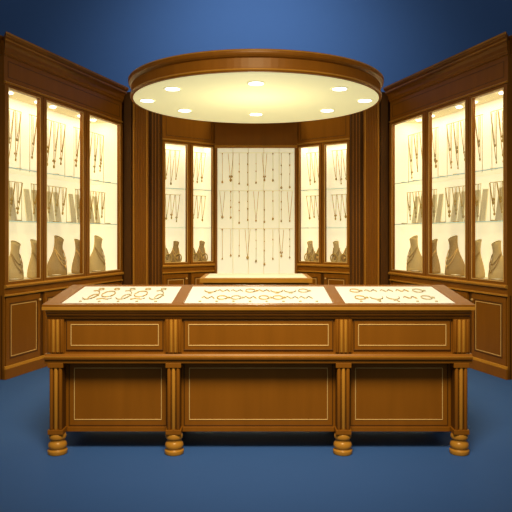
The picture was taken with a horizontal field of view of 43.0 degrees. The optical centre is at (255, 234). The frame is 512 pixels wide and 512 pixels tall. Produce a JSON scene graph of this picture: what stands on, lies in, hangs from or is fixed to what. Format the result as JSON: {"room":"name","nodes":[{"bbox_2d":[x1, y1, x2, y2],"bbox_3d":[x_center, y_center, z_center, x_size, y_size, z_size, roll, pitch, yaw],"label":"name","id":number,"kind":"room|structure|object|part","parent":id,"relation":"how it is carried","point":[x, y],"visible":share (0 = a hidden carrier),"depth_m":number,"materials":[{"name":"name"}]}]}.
{"room":"jewelry store","nodes":[
{"label":"jewelry store","id":0,"kind":"room"},
{"bbox_2d":[0,367,511,511],"bbox_3d":[0.000,1.470,5.000,12.000,0.100,14.000,0,0,0],"label":"floor","id":1,"kind":"structure","parent":0,"point":[99,471],"depth_m":3.97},
{"bbox_2d":[0,31,128,379],"bbox_3d":[-2.325,-0.270,7.523,0.584,3.380,2.502,0,0,16],"label":"display cabinet","id":2,"kind":"object","parent":1,"relation":"on","point":[61,126],"visible":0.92,"depth_m":7.41,"materials":[{"name":"brown wood"}]},
{"bbox_3d":[-2.358,-0.507,7.587,0.405,1.985,2.358,0,0,16],"label":"lit panel","id":3,"kind":"part","parent":2,"relation":"part of","materials":[{"name":"glass"}]},
{"bbox_2d":[122,92,389,284],"bbox_3d":[0.000,-0.260,8.942,3.700,3.360,1.184,0,0,0],"label":"display unit","id":4,"kind":"object","parent":1,"relation":"on","point":[311,198],"visible":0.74,"depth_m":9.12,"materials":[{"name":"brown wood"}]},
{"bbox_3d":[-1.024,-0.445,9.153,0.827,1.690,0.245,0,0,-39],"label":"lit panel","id":5,"kind":"part","parent":4,"relation":"part of","materials":[{"name":"glass"}]},
{"bbox_2d":[128,49,383,122],"bbox_3d":[0.000,-1.562,7.180,2.773,0.217,2.773,0,0,0],"label":"round canopy","id":6,"kind":"object","parent":4,"relation":"attached to","point":[227,85],"visible":1,"depth_m":6.45,"materials":[{"name":"brown wood"}]},
{"bbox_3d":[1.024,-0.445,9.153,0.827,1.690,0.245,0,0,39],"label":"lit panel","id":7,"kind":"part","parent":4,"relation":"part of","materials":[{"name":"glass"}]},
{"bbox_2d":[200,274,311,284],"bbox_3d":[0.000,0.960,8.040,1.320,0.921,0.880,0,0,0],"label":"display table","id":8,"kind":"object","parent":1,"relation":"on","point":[207,279],"visible":0.16,"depth_m":7.66,"materials":[{"name":"brown wood"}]},
{"bbox_2d":[42,285,474,455],"bbox_3d":[0.016,0.895,4.490,2.766,1.050,0.700,0,0,0],"label":"display counter","id":9,"kind":"object","parent":1,"relation":"on","point":[173,360],"depth_m":4.27,"materials":[{"name":"brown wood"}]},
{"bbox_2d":[42,285,474,318],"bbox_3d":[0.016,0.454,4.490,2.766,0.168,0.700,0,0,0],"label":"countertop","id":10,"kind":"structure","parent":9,"relation":"on","point":[55,308],"depth_m":4.16,"materials":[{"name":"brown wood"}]},
{"bbox_2d":[383,31,511,379],"bbox_3d":[2.325,-0.270,7.523,0.584,3.380,2.502,0,0,-16],"label":"display cabinet","id":11,"kind":"object","parent":1,"relation":"on","point":[450,126],"visible":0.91,"depth_m":7.45,"materials":[{"name":"brown wood"}]},
{"bbox_3d":[2.358,-0.507,7.587,0.405,1.985,2.358,0,0,-16],"label":"lit panel","id":12,"kind":"part","parent":11,"relation":"part of","materials":[{"name":"glass"}]},
{"bbox_2d":[0,0,511,91],"bbox_3d":[0.000,-1.580,11.050,12.000,6.000,0.100,0,0,0],"label":"wall","id":13,"kind":"structure","parent":0,"point":[111,39],"depth_m":11.00,"materials":[{"name":"blue paint"}]}
]}

